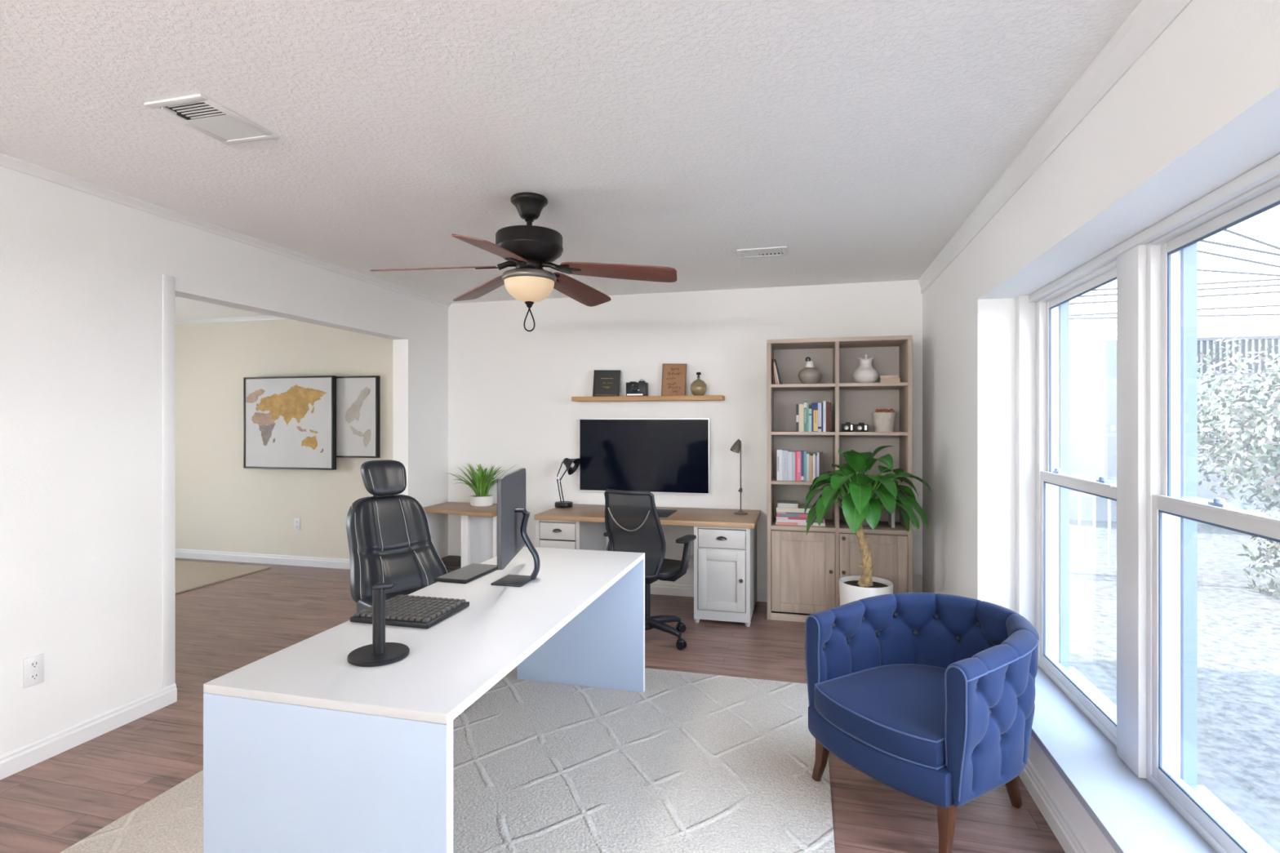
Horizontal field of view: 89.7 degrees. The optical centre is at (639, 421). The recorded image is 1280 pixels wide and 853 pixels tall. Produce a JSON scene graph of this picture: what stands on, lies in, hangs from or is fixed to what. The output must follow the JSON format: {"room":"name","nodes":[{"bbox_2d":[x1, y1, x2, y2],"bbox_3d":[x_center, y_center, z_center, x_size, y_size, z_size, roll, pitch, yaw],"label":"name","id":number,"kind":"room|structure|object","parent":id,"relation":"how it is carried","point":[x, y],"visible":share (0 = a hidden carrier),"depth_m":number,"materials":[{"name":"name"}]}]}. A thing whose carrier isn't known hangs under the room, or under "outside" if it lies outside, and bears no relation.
{"room":"office","nodes":[
{"label":"office","id":0,"kind":"room"},
{"bbox_2d":[0,165,448,755],"bbox_3d":[-2.850,0.178,1.608,0.140,2.469,8.900,0,0,14],"label":"wall","id":1,"kind":"structure","parent":0,"point":[81,273],"depth_m":2.93,"materials":[{"name":"white paint"}]},
{"bbox_2d":[23,653,44,688],"bbox_3d":[-2.504,1.028,2.660,0.009,0.120,0.072,0,0,14],"label":"wall outlet","id":2,"kind":"object","parent":1,"relation":"attached to","point":[33,666],"visible":1,"depth_m":2.66,"materials":[{"name":"white plastic"}]},
{"bbox_2d":[29,661,39,668],"bbox_3d":[-2.501,1.003,2.659,0.002,0.028,0.033,0,0,14],"label":"receptacle","id":3,"kind":"object","parent":2,"relation":"attached to","point":[33,664],"depth_m":2.66,"materials":[{"name":"white"}]},
{"bbox_2d":[29,673,39,680],"bbox_3d":[-2.501,1.053,2.659,0.002,0.028,0.033,0,0,14],"label":"receptacle","id":4,"kind":"object","parent":2,"relation":"attached to","point":[33,677],"depth_m":2.66,"materials":[{"name":"white plastic"}]},
{"bbox_2d":[0,683,177,780],"bbox_3d":[-3.113,1.367,0.267,0.016,0.092,6.171,0,0,14],"label":"baseboard","id":5,"kind":"structure","parent":1,"relation":"attached to","point":[15,761],"depth_m":2.83,"materials":[{"name":"white paint"}]},
{"bbox_2d":[162,274,175,688],"bbox_3d":[-2.361,0.294,3.226,0.005,2.053,0.063,0,0,14],"label":"trim","id":6,"kind":"structure","parent":1,"relation":"attached to","point":[168,282],"depth_m":3.22,"materials":[{"name":"white paint"}]},
{"bbox_2d":[0,152,451,308],"bbox_3d":[-2.787,-1.036,1.514,0.030,0.040,8.750,0,0,14],"label":"trim","id":7,"kind":"structure","parent":1,"relation":"attached to","point":[6,161],"depth_m":3.26,"materials":[{"name":"white paint"}]},
{"bbox_2d":[175,319,392,559],"bbox_3d":[-3.886,0.178,6.570,4.610,2.469,0.200,0,0,14],"label":"wall","id":8,"kind":"structure","parent":0,"point":[222,504],"depth_m":6.46,"materials":[{"name":"beige paint"}]},
{"bbox_2d":[175,315,288,324],"bbox_3d":[-3.885,-1.036,6.451,4.270,0.040,0.030,0,0,14],"label":"trim","id":9,"kind":"structure","parent":8,"relation":"attached to","point":[266,317],"depth_m":6.52,"materials":[{"name":"white paint"}]},
{"bbox_2d":[175,548,350,568],"bbox_3d":[-3.884,1.367,6.458,4.270,0.092,0.016,0,0,14],"label":"baseboard","id":10,"kind":"structure","parent":8,"relation":"attached to","point":[339,563],"depth_m":6.42,"materials":[{"name":"white paint"}]},
{"bbox_2d":[243,375,336,470],"bbox_3d":[-3.416,0.009,6.269,1.040,0.897,0.050,0,0,14],"label":"picture","id":11,"kind":"object","parent":8,"relation":"attached to","point":[290,422],"visible":1,"depth_m":6.25,"materials":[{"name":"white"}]},
{"bbox_2d":[293,518,300,530],"bbox_3d":[-3.371,1.008,6.330,0.072,0.120,0.009,0,0,14],"label":"wall outlet","id":12,"kind":"object","parent":8,"relation":"attached to","point":[296,521],"visible":1,"depth_m":6.33,"materials":[{"name":"white plastic"}]},
{"bbox_2d":[336,375,380,457],"bbox_3d":[-2.704,-0.046,6.138,0.485,0.775,0.046,0,0,14],"label":"picture","id":13,"kind":"object","parent":8,"relation":"attached to","point":[357,397],"visible":1,"depth_m":6.12,"materials":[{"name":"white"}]},
{"bbox_2d":[0,557,1065,852],"bbox_3d":[-2.950,1.488,1.633,8.875,0.150,9.300,0,0,14],"label":"floor","id":14,"kind":"structure","parent":0,"point":[53,804],"depth_m":2.84,"materials":[{"name":"laminate"}]},
{"bbox_2d":[175,560,270,594],"bbox_3d":[-4.925,1.406,5.154,2.100,0.014,2.740,0,0,14],"label":"area rug","id":15,"kind":"object","parent":14,"relation":"on","point":[189,575],"visible":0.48,"depth_m":5.97,"materials":[{"name":"beige carpet"}]},
{"bbox_2d":[59,666,835,852],"bbox_3d":[-0.582,1.407,2.271,2.445,0.012,3.010,0,0,14],"label":"area rug","id":16,"kind":"object","parent":14,"relation":"on","point":[689,762],"visible":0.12,"depth_m":2.52,"materials":[{"name":"white carpet"}]},
{"bbox_2d":[346,459,468,709],"bbox_3d":[-1.153,0.805,3.301,0.736,1.192,0.626,0,0,43],"label":"office chair","id":17,"kind":"object","parent":16,"relation":"on","point":[388,535],"visible":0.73,"depth_m":3.38,"materials":[{"name":"black leather"}]},
{"bbox_2d":[203,546,644,852],"bbox_3d":[-0.557,1.042,2.517,0.712,0.718,1.914,0,0,14],"label":"desk","id":18,"kind":"object","parent":16,"relation":"on","point":[307,748],"visible":0.86,"depth_m":1.66,"materials":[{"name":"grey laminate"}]},
{"bbox_2d":[346,582,409,666],"bbox_3d":[-0.759,0.575,1.872,0.168,0.217,0.168,0,0,4],"label":"stand","id":19,"kind":"object","parent":18,"relation":"on","point":[380,653],"visible":1,"depth_m":1.86,"materials":[{"name":"black metal"}]},
{"bbox_2d":[350,594,469,628],"bbox_3d":[-0.808,0.667,2.284,0.300,0.028,0.274,0,0,14],"label":"keyboard","id":20,"kind":"object","parent":18,"relation":"on","point":[403,611],"visible":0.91,"depth_m":2.23,"materials":[{"name":"black plastic"}]},
{"bbox_2d":[433,563,497,583],"bbox_3d":[-0.764,0.676,2.880,0.156,0.013,0.312,0,0,16],"label":"tablet device","id":21,"kind":"object","parent":18,"relation":"on","point":[464,575],"visible":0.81,"depth_m":2.84,"materials":[{"name":"black plastic"}]},
{"bbox_2d":[490,467,540,586],"bbox_3d":[-0.521,0.450,2.784,0.174,0.466,0.568,0,0,9],"label":"computer monitor","id":22,"kind":"object","parent":18,"relation":"on","point":[513,516],"visible":1,"depth_m":2.72,"materials":[{"name":"grey"}]},
{"bbox_2d":[440,555,461,573],"bbox_3d":[-1.586,1.300,5.495,0.336,0.225,0.396,0,0,14],"label":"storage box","id":23,"kind":"object","parent":14,"relation":"on","point":[451,563],"visible":0.25,"depth_m":5.42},
{"bbox_2d":[422,502,497,567],"bbox_3d":[-1.434,1.063,5.371,0.725,0.700,0.572,0,0,14],"label":"desk","id":24,"kind":"object","parent":14,"relation":"on","point":[478,524],"visible":0.44,"depth_m":5.22,"materials":[{"name":"brown wood"}]},
{"bbox_2d":[422,502,497,517],"bbox_3d":[-1.434,0.729,5.371,0.725,0.032,0.572,0,0,14],"label":"countertop","id":25,"kind":"structure","parent":24,"relation":"on","point":[446,508],"depth_m":5.26,"materials":[{"name":"brown wood"}]},
{"bbox_2d":[445,462,515,506],"bbox_3d":[-1.364,0.525,5.410,0.574,0.376,0.415,0,0,14],"label":"potted grass plant","id":26,"kind":"object","parent":24,"relation":"on","point":[482,484],"visible":0.97,"depth_m":5.40,"materials":[{"name":"green plant"}]},
{"bbox_2d":[533,503,760,626],"bbox_3d":[0.079,1.053,4.921,1.620,0.720,0.692,0,0,14],"label":"desk","id":27,"kind":"object","parent":14,"relation":"on","point":[725,544],"visible":0.7,"depth_m":4.51,"materials":[{"name":"brown wood"}]},
{"bbox_2d":[555,457,580,507],"bbox_3d":[-0.594,0.493,5.233,0.208,0.400,0.162,0,0,14],"label":"desk lamp","id":28,"kind":"object","parent":27,"relation":"on","point":[571,464],"visible":1,"depth_m":5.23,"materials":[{"name":"black metal"}]},
{"bbox_2d":[533,503,760,528],"bbox_3d":[0.079,0.711,4.923,1.620,0.036,0.688,0,0,14],"label":"countertop","id":29,"kind":"structure","parent":27,"relation":"on","point":[693,517],"depth_m":4.75,"materials":[{"name":"brown wood"}]},
{"bbox_2d":[656,509,676,517],"bbox_3d":[0.089,0.690,4.870,0.315,0.006,0.380,0,0,14],"label":"desk mat","id":30,"kind":"object","parent":27,"relation":"on","point":[661,513],"visible":0.49,"depth_m":4.84,"materials":[{"name":"grey"}]},
{"bbox_2d":[729,439,747,515],"bbox_3d":[0.746,0.411,4.854,0.133,0.563,0.112,0,0,14],"label":"desk lamp","id":31,"kind":"object","parent":27,"relation":"on","point":[736,446],"visible":1,"depth_m":4.84,"materials":[{"name":"grey metal"}]},
{"bbox_2d":[603,488,696,649],"bbox_3d":[0.034,0.917,4.166,0.608,0.992,0.588,0,0,27],"label":"chair","id":32,"kind":"object","parent":14,"relation":"on","point":[633,524],"visible":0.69,"depth_m":4.00,"materials":[{"name":"black plastic"}]},
{"bbox_2d":[767,335,912,622],"bbox_3d":[1.426,0.413,4.672,0.967,2.000,0.460,0,0,14],"label":"bookcase","id":33,"kind":"object","parent":14,"relation":"on","point":[804,571],"visible":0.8,"depth_m":4.59,"materials":[{"name":"brown wood"}]},
{"bbox_2d":[777,448,780,480],"bbox_3d":[1.019,0.313,4.729,0.020,0.222,0.171,0,0,14],"label":"book","id":34,"kind":"object","parent":33,"relation":"on","point":[778,451],"visible":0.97,"depth_m":4.65,"materials":[{"name":"white paper"}]},
{"bbox_2d":[779,448,782,480],"bbox_3d":[1.038,0.313,4.725,0.017,0.222,0.170,0,0,14],"label":"book","id":35,"kind":"object","parent":33,"relation":"on","point":[780,450],"visible":0.86,"depth_m":4.64,"materials":[{"name":"white paper"}]},
{"bbox_2d":[782,448,788,480],"bbox_3d":[1.065,0.315,4.718,0.038,0.219,0.171,0,0,14],"label":"book","id":36,"kind":"object","parent":33,"relation":"on","point":[784,452],"visible":0.96,"depth_m":4.64,"materials":[{"name":"white paper"}]},
{"bbox_2d":[787,450,792,480],"bbox_3d":[1.099,0.320,4.710,0.030,0.209,0.170,0,0,14],"label":"book","id":37,"kind":"object","parent":33,"relation":"on","point":[789,453],"visible":0.98,"depth_m":4.63,"materials":[{"name":"white paper"}]},
{"bbox_2d":[792,451,795,480],"bbox_3d":[1.124,0.321,4.703,0.020,0.207,0.170,0,0,14],"label":"book","id":38,"kind":"object","parent":33,"relation":"on","point":[793,452],"visible":0.77,"depth_m":4.62,"materials":[{"name":"grey paper"}]},
{"bbox_2d":[795,404,799,431],"bbox_3d":[1.147,-0.028,4.687,0.017,0.198,0.171,0,0,14],"label":"book","id":39,"kind":"object","parent":33,"relation":"on","point":[797,405],"visible":1,"depth_m":4.61,"materials":[{"name":"grey paper"}]},
{"bbox_2d":[796,450,800,480],"bbox_3d":[1.160,0.317,4.694,0.028,0.214,0.171,0,0,14],"label":"book","id":40,"kind":"object","parent":33,"relation":"on","point":[798,452],"visible":0.95,"depth_m":4.61,"materials":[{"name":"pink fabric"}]},
{"bbox_2d":[775,520,825,526],"bbox_3d":[1.176,0.731,4.721,0.345,0.020,0.231,0,0,14],"label":"book","id":41,"kind":"object","parent":33,"relation":"on","point":[776,522],"visible":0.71,"depth_m":4.62,"materials":[{"name":"white paper"}]},
{"bbox_2d":[776,519,824,523],"bbox_3d":[1.175,0.711,4.722,0.335,0.018,0.231,0,0,14],"label":"book","id":42,"kind":"object","parent":41,"relation":"on","point":[777,520],"visible":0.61,"depth_m":4.62,"materials":[{"name":"white paper"}]},
{"bbox_2d":[776,515,824,520],"bbox_3d":[1.176,0.694,4.718,0.335,0.016,0.231,0,0,15],"label":"book","id":43,"kind":"object","parent":42,"relation":"on","point":[777,517],"visible":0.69,"depth_m":4.62,"materials":[{"name":"pink paper"}]},
{"bbox_2d":[777,513,807,517],"bbox_3d":[1.172,0.673,4.718,0.325,0.024,0.221,0,0,14],"label":"book","id":44,"kind":"object","parent":43,"relation":"on","point":[790,515],"visible":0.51,"depth_m":4.62,"materials":[{"name":"pink paper"}]},
{"bbox_2d":[777,511,808,514],"bbox_3d":[1.170,0.656,4.717,0.320,0.010,0.221,0,0,14],"label":"book","id":45,"kind":"object","parent":44,"relation":"on","point":[777,512],"visible":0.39,"depth_m":4.62,"materials":[{"name":"pink paper"}]},
{"bbox_2d":[776,504,813,512],"bbox_3d":[1.168,0.635,4.710,0.325,0.030,0.211,0,0,15],"label":"book","id":46,"kind":"object","parent":45,"relation":"on","point":[801,508],"visible":0.47,"depth_m":4.63,"materials":[{"name":"beige paper"}]},
{"bbox_2d":[777,500,798,508],"bbox_3d":[1.083,0.603,4.720,0.145,0.032,0.181,0,0,13],"label":"book","id":47,"kind":"object","parent":46,"relation":"on","point":[780,504],"visible":1,"depth_m":4.64,"materials":[{"name":"white paper"}]},
{"bbox_2d":[799,404,804,431],"bbox_3d":[1.173,-0.027,4.680,0.034,0.196,0.170,0,0,14],"label":"book","id":48,"kind":"object","parent":33,"relation":"on","point":[801,406],"visible":0.95,"depth_m":4.60,"materials":[{"name":"beige fabric"}]},
{"bbox_2d":[800,449,804,480],"bbox_3d":[1.183,0.317,4.688,0.019,0.214,0.171,0,0,14],"label":"book","id":49,"kind":"object","parent":33,"relation":"on","point":[802,451],"visible":1,"depth_m":4.61,"materials":[{"name":"blue paper"}]},
{"bbox_2d":[804,401,806,431],"bbox_3d":[1.200,-0.036,4.673,0.020,0.215,0.171,0,0,14],"label":"book","id":50,"kind":"object","parent":33,"relation":"on","point":[805,402],"visible":0.98,"depth_m":4.59,"materials":[{"name":"teal paper"}]},
{"bbox_2d":[804,450,806,480],"bbox_3d":[1.202,0.317,4.683,0.018,0.214,0.170,0,0,14],"label":"book","id":51,"kind":"object","parent":33,"relation":"on","point":[805,451],"visible":0.96,"depth_m":4.60,"materials":[{"name":"teal paper"}]},
{"bbox_2d":[806,403,808,431],"bbox_3d":[1.216,-0.032,4.669,0.013,0.205,0.171,0,0,14],"label":"book","id":52,"kind":"object","parent":33,"relation":"on","point":[807,404],"visible":1,"depth_m":4.59,"materials":[{"name":"teal paper"}]},
{"bbox_2d":[798,356,821,383],"bbox_3d":[1.241,-0.371,4.709,0.166,0.207,0.166,0,0,14],"label":"vase","id":53,"kind":"object","parent":33,"relation":"on","point":[808,375],"visible":0.84,"depth_m":4.66,"materials":[{"name":"beige ceramic"}]},
{"bbox_2d":[813,402,817,431],"bbox_3d":[1.269,-0.033,4.655,0.030,0.208,0.171,0,0,14],"label":"book","id":54,"kind":"object","parent":33,"relation":"on","point":[815,404],"visible":0.99,"depth_m":4.57,"materials":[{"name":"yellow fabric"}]},
{"bbox_2d":[817,403,821,431],"bbox_3d":[1.296,-0.032,4.649,0.024,0.205,0.171,0,0,14],"label":"book","id":55,"kind":"object","parent":33,"relation":"on","point":[819,404],"visible":0.73,"depth_m":4.57,"materials":[{"name":"white paper"}]},
{"bbox_2d":[818,451,823,475],"bbox_3d":[1.309,0.322,4.656,0.028,0.205,0.170,0,0,14],"label":"book","id":56,"kind":"object","parent":33,"relation":"on","point":[820,454],"visible":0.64,"depth_m":4.57,"materials":[{"name":"grey paper"}]},
{"bbox_2d":[822,400,826,431],"bbox_3d":[1.327,-0.038,4.640,0.018,0.219,0.171,0,0,14],"label":"book","id":57,"kind":"object","parent":33,"relation":"on","point":[824,402],"visible":0.92,"depth_m":4.56,"materials":[{"name":"white paper"}]},
{"bbox_2d":[826,401,829,431],"bbox_3d":[1.347,-0.036,4.636,0.022,0.214,0.170,0,0,14],"label":"book","id":58,"kind":"object","parent":33,"relation":"on","point":[827,402],"visible":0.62,"depth_m":4.55,"materials":[{"name":"red paper"}]},
{"bbox_2d":[841,422,853,431],"bbox_3d":[1.481,0.037,4.590,0.078,0.068,0.063,0,0,14],"label":"compact camera","id":59,"kind":"object","parent":33,"relation":"on","point":[847,426],"visible":1,"depth_m":4.58,"materials":[{"name":"black plastic"}]},
{"bbox_2d":[853,422,867,431],"bbox_3d":[1.568,0.039,4.567,0.089,0.064,0.063,0,0,14],"label":"compact camera","id":60,"kind":"object","parent":33,"relation":"on","point":[860,427],"visible":1,"depth_m":4.55,"materials":[{"name":"black plastic"}]},
{"bbox_2d":[852,354,879,382],"bbox_3d":[1.616,-0.376,4.613,0.180,0.216,0.180,0,0,14],"label":"vase","id":61,"kind":"object","parent":33,"relation":"on","point":[865,372],"visible":0.84,"depth_m":4.56,"materials":[{"name":"white ceramic"}]},
{"bbox_2d":[872,408,895,431],"bbox_3d":[1.736,-0.011,4.582,0.156,0.164,0.156,0,0,-26],"label":"flower pot","id":62,"kind":"object","parent":33,"relation":"on","point":[883,419],"visible":0.99,"depth_m":4.53,"materials":[{"name":"grey"}]},
{"bbox_2d":[888,511,894,528],"bbox_3d":[1.790,0.641,4.579,0.022,0.200,0.160,0,0,14],"label":"book","id":63,"kind":"object","parent":33,"relation":"on","point":[891,517],"visible":0.46,"depth_m":4.50,"materials":[{"name":"grey paper"}]},
{"bbox_2d":[804,445,932,605],"bbox_3d":[1.432,0.782,4.078,0.756,1.261,0.699,0,0,14],"label":"potted tree","id":64,"kind":"object","parent":14,"relation":"on","point":[860,503],"visible":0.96,"depth_m":3.98,"materials":[{"name":"green plant"}]},
{"bbox_2d":[804,592,1039,852],"bbox_3d":[1.086,1.069,2.434,0.769,0.692,0.702,0,0,-31],"label":"armchair","id":65,"kind":"object","parent":14,"relation":"on","point":[930,696],"visible":1,"depth_m":2.27,"materials":[{"name":"blue fabric"}]},
{"bbox_2d":[813,664,946,768],"bbox_3d":[1.042,1.053,2.409,0.667,0.110,0.524,0,0,-31],"label":"seat cushion","id":66,"kind":"object","parent":65,"relation":"on","point":[895,713],"depth_m":2.30,"materials":[{"name":"blue fabric"}]},
{"bbox_2d":[0,0,1141,319],"bbox_3d":[-3.030,-1.136,1.783,9.745,0.160,9.850,0,0,14],"label":"ceiling","id":67,"kind":"structure","parent":0,"point":[856,138],"depth_m":2.21,"materials":[{"name":"white"}]},
{"bbox_2d":[144,93,279,145],"bbox_3d":[-1.488,-1.050,2.255,0.234,0.012,0.320,0,0,14],"label":"ceiling vent","id":68,"kind":"object","parent":67,"relation":"in","point":[197,112],"visible":1,"depth_m":2.23,"materials":[{"name":"white metal"}]},
{"bbox_2d":[369,191,676,331],"bbox_3d":[-0.581,-0.741,3.107,1.300,0.630,1.218,0,0,-37],"label":"ceiling fan","id":69,"kind":"object","parent":67,"relation":"hanging from","point":[529,248],"visible":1,"depth_m":2.97,"materials":[{"name":"brown wood"}]},
{"bbox_2d":[736,246,787,258],"bbox_3d":[0.762,-1.050,4.001,0.300,0.012,0.200,0,0,14],"label":"ceiling vent","id":70,"kind":"object","parent":67,"relation":"in","point":[776,251],"visible":1,"depth_m":3.99,"materials":[{"name":"white metal"}]},
{"bbox_2d":[448,280,922,592],"bbox_3d":[0.394,0.178,5.396,4.265,2.469,0.350,0,0,14],"label":"wall","id":71,"kind":"structure","parent":0,"point":[511,388],"depth_m":5.30,"materials":[{"name":"white paint"}]},
{"bbox_2d":[578,418,709,494],"bbox_3d":[0.027,0.275,5.276,1.094,0.602,0.055,0,0,14],"label":"television","id":72,"kind":"object","parent":71,"relation":"attached to","point":[653,455],"visible":0.95,"depth_m":5.25,"materials":[{"name":"black plastic"}]},
{"bbox_2d":[571,395,724,401],"bbox_3d":[0.058,-0.188,5.216,1.240,0.036,0.165,0,0,14],"label":"floating shelf","id":73,"kind":"object","parent":71,"relation":"attached to","point":[698,397],"visible":1,"depth_m":5.13,"materials":[{"name":"brown wood"}]},
{"bbox_2d":[592,369,620,396],"bbox_3d":[-0.276,-0.316,5.308,0.232,0.228,0.038,0,0,14],"label":"picture frame","id":74,"kind":"object","parent":73,"relation":"on","point":[606,382],"visible":0.98,"depth_m":5.30,"materials":[{"name":"black"}]},
{"bbox_2d":[626,379,648,395],"bbox_3d":[-0.026,-0.276,5.218,0.166,0.140,0.114,0,0,14],"label":"vintage camera","id":75,"kind":"object","parent":73,"relation":"on","point":[640,388],"visible":0.98,"depth_m":5.18,"materials":[{"name":"black plastic"}]},
{"bbox_2d":[661,364,686,395],"bbox_3d":[0.273,-0.336,5.173,0.201,0.267,0.037,0,0,14],"label":"wooden sign","id":76,"kind":"object","parent":73,"relation":"on","point":[673,375],"visible":0.98,"depth_m":5.17,"materials":[{"name":"brown wood"}]},
{"bbox_2d":[690,372,706,395],"bbox_3d":[0.465,-0.300,5.104,0.132,0.188,0.132,0,0,14],"label":"bottle","id":77,"kind":"object","parent":73,"relation":"on","point":[698,387],"visible":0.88,"depth_m":5.06,"materials":[{"name":"gold glass"}]},
{"bbox_2d":[650,582,767,602],"bbox_3d":[0.189,1.367,5.260,3.935,0.092,0.016,0,0,14],"label":"baseboard","id":78,"kind":"structure","parent":71,"relation":"attached to","point":[660,588],"depth_m":5.22,"materials":[{"name":"white paint"}]},
{"bbox_2d":[922,0,1279,852],"bbox_3d":[1.171,0.178,0.500,0.330,2.469,8.750,0,0,14],"label":"wall","id":79,"kind":"structure","parent":0,"point":[1198,110],"depth_m":2.25,"materials":[{"name":"white paint"}]},
{"bbox_2d":[1015,295,1035,629],"bbox_3d":[1.939,0.278,3.156,0.160,1.790,0.062,0,0,14],"label":"trim","id":80,"kind":"structure","parent":79,"relation":"attached to","point":[1025,311],"depth_m":3.14,"materials":[{"name":"white plastic"}]},
{"bbox_2d":[1018,757,1091,852],"bbox_3d":[1.002,1.363,0.543,0.018,0.100,8.750,0,0,14],"label":"baseboard","id":81,"kind":"structure","parent":79,"relation":"attached to","point":[1066,834],"depth_m":2.23,"materials":[{"name":"white paint"}]},
{"bbox_2d":[918,0,1192,293],"bbox_3d":[0.997,-1.002,0.544,0.028,0.108,8.750,0,0,14],"label":"trim","id":82,"kind":"structure","parent":79,"relation":"attached to","point":[1149,19],"depth_m":2.05,"materials":[{"name":"white paint"}]},
{"bbox_2d":[1035,259,1116,747],"bbox_3d":[1.876,0.283,2.680,0.146,1.840,0.913,0,0,14],"label":"window","id":83,"kind":"structure","parent":79,"relation":"in","point":[1054,482],"depth_m":3.04,"materials":[{"name":"white plastic"}]},
{"bbox_2d":[1031,665,1217,852],"bbox_3d":[1.535,1.188,1.929,0.334,0.030,2.640,0,0,14],"label":"window sill","id":84,"kind":"structure","parent":79,"relation":"attached to","point":[1133,816],"depth_m":2.08,"materials":[{"name":"white paint"}]},
{"bbox_2d":[1116,244,1146,778],"bbox_3d":[1.714,0.278,2.180,0.112,1.790,0.155,0,0,14],"label":"trim","id":85,"kind":"structure","parent":79,"relation":"attached to","point":[1131,264],"depth_m":2.16,"materials":[{"name":"white plastic"}]},
{"bbox_2d":[1028,153,1279,302],"bbox_3d":[1.587,-0.600,1.884,0.030,0.035,2.578,0,0,14],"label":"trim","id":86,"kind":"structure","parent":79,"relation":"attached to","point":[1269,169],"depth_m":1.88,"materials":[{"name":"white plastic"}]},
{"bbox_2d":[1146,174,1279,852],"bbox_3d":[1.537,0.283,1.356,0.146,1.840,1.550,0,0,14],"label":"window","id":87,"kind":"structure","parent":79,"relation":"in","point":[1174,512],"depth_m":2.05,"materials":[{"name":"white plastic"}]},
{"bbox_2d":[1069,520,1279,852],"bbox_3d":[23.423,1.713,8.451,38.815,0.200,52.000,0,0,14],"label":"ground","id":88,"kind":"structure","parent":0,"point":[1238,627],"depth_m":4.47,"materials":[{"name":"white snow"}]},
{"bbox_2d":[1069,492,1116,573],"bbox_3d":[4.769,1.183,6.830,1.650,0.860,0.040,0,0,14],"label":"metal railing","id":89,"kind":"object","parent":88,"relation":"on","point":[1078,566],"visible":0.23,"depth_m":6.81,"materials":[{"name":"grey"}]},
{"bbox_2d":[1069,374,1279,524],"bbox_3d":[16.184,0.443,8.370,20.800,2.340,0.250,0,0,14],"label":"wall","id":90,"kind":"structure","parent":88,"relation":"on","point":[1092,400],"depth_m":10.47,"materials":[{"name":"grey paint"}]},
{"bbox_2d":[1069,339,1116,377],"bbox_3d":[7.378,-1.027,10.626,2.620,0.600,0.250,0,0,14],"label":"panel","id":91,"kind":"object","parent":90,"relation":"on","point":[1087,358],"visible":0.21,"depth_m":10.49,"materials":[{"name":"grey"}]},
{"bbox_2d":[1197,335,1279,375],"bbox_3d":[17.558,-1.032,7.992,18.350,0.610,0.040,0,0,14],"label":"slatted screen","id":92,"kind":"object","parent":90,"relation":"on","point":[1204,344],"visible":0.39,"depth_m":10.09,"materials":[{"name":"grey metal"}]},
{"bbox_2d":[1197,336,1279,598],"bbox_3d":[6.845,0.389,5.777,3.569,2.486,3.167,0,0,20],"label":"shrub","id":93,"kind":"object","parent":88,"relation":"on","point":[1266,413],"visible":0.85,"depth_m":6.08,"materials":[{"name":"green plant"}]},
{"bbox_2d":[1069,304,1279,315],"bbox_3d":[16.901,-3.070,17.000,19.016,0.933,0.048,0,0,0],"label":"power line","id":94,"kind":"object","parent":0,"point":[1277,305],"visible":0.34,"depth_m":16.98,"materials":[{"name":"grey metal"}]},
{"label":"outside","id":95,"kind":"structure","parent":0,"visible":0},
{"bbox_2d":[1223,229,1279,249],"bbox_3d":[13.174,-3.410,13.000,7.011,2.442,0.048,0,0,0],"label":"power line","id":96,"kind":"object","parent":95,"point":[1225,230],"visible":0.35,"depth_m":12.98,"materials":[{"name":"grey metal"}]},
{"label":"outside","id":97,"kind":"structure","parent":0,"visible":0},
{"bbox_2d":[1200,240,1279,256],"bbox_3d":[13.270,-3.307,13.000,9.691,1.808,0.048,0,0,0],"label":"power line","id":98,"kind":"object","parent":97,"point":[1202,241],"visible":0.38,"depth_m":12.98,"materials":[{"name":"grey metal"}]},
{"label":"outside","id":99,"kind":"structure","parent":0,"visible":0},
{"bbox_2d":[1197,249,1279,267],"bbox_3d":[14.372,-3.284,14.000,12.719,2.476,0.048,0,0,0],"label":"power line","id":100,"kind":"object","parent":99,"point":[1198,251],"visible":0.3,"depth_m":13.98,"materials":[{"name":"grey metal"}]},
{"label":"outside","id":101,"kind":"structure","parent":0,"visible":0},
{"bbox_2d":[1197,269,1279,276],"bbox_3d":[14.913,-3.408,15.000,16.779,1.177,0.048,0,0,0],"label":"power line","id":102,"kind":"object","parent":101,"point":[1203,270],"visible":0.19,"depth_m":14.98,"materials":[{"name":"grey metal"}]},
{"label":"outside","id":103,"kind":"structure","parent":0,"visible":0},
{"bbox_2d":[1091,278,1279,291],"bbox_3d":[15.907,-3.542,16.000,17.898,1.067,0.048,0,0,0],"label":"power line","id":104,"kind":"object","parent":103,"point":[1274,279],"visible":0.27,"depth_m":15.98,"materials":[{"name":"grey metal"}]},
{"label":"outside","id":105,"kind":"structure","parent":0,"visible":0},
{"bbox_2d":[1078,284,1279,297],"bbox_3d":[15.907,-3.402,16.000,17.898,1.067,0.048,0,0,0],"label":"power line","id":106,"kind":"object","parent":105,"point":[1273,285],"visible":0.34,"depth_m":15.98,"materials":[{"name":"grey metal"}]},
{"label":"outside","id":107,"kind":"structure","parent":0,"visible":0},
{"bbox_2d":[1069,290,1279,304],"bbox_3d":[15.907,-3.231,16.000,17.898,1.067,0.048,0,0,0],"label":"power line","id":108,"kind":"object","parent":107,"point":[1278,291],"visible":0.34,"depth_m":15.98,"materials":[{"name":"grey metal"}]},
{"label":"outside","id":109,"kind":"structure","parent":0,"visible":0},
{"bbox_2d":[1069,313,1279,319],"bbox_3d":[16.901,-2.839,17.000,19.015,0.438,0.048,0,0,0],"label":"power line","id":110,"kind":"object","parent":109,"point":[1261,314],"visible":0.34,"depth_m":16.98,"materials":[{"name":"grey metal"}]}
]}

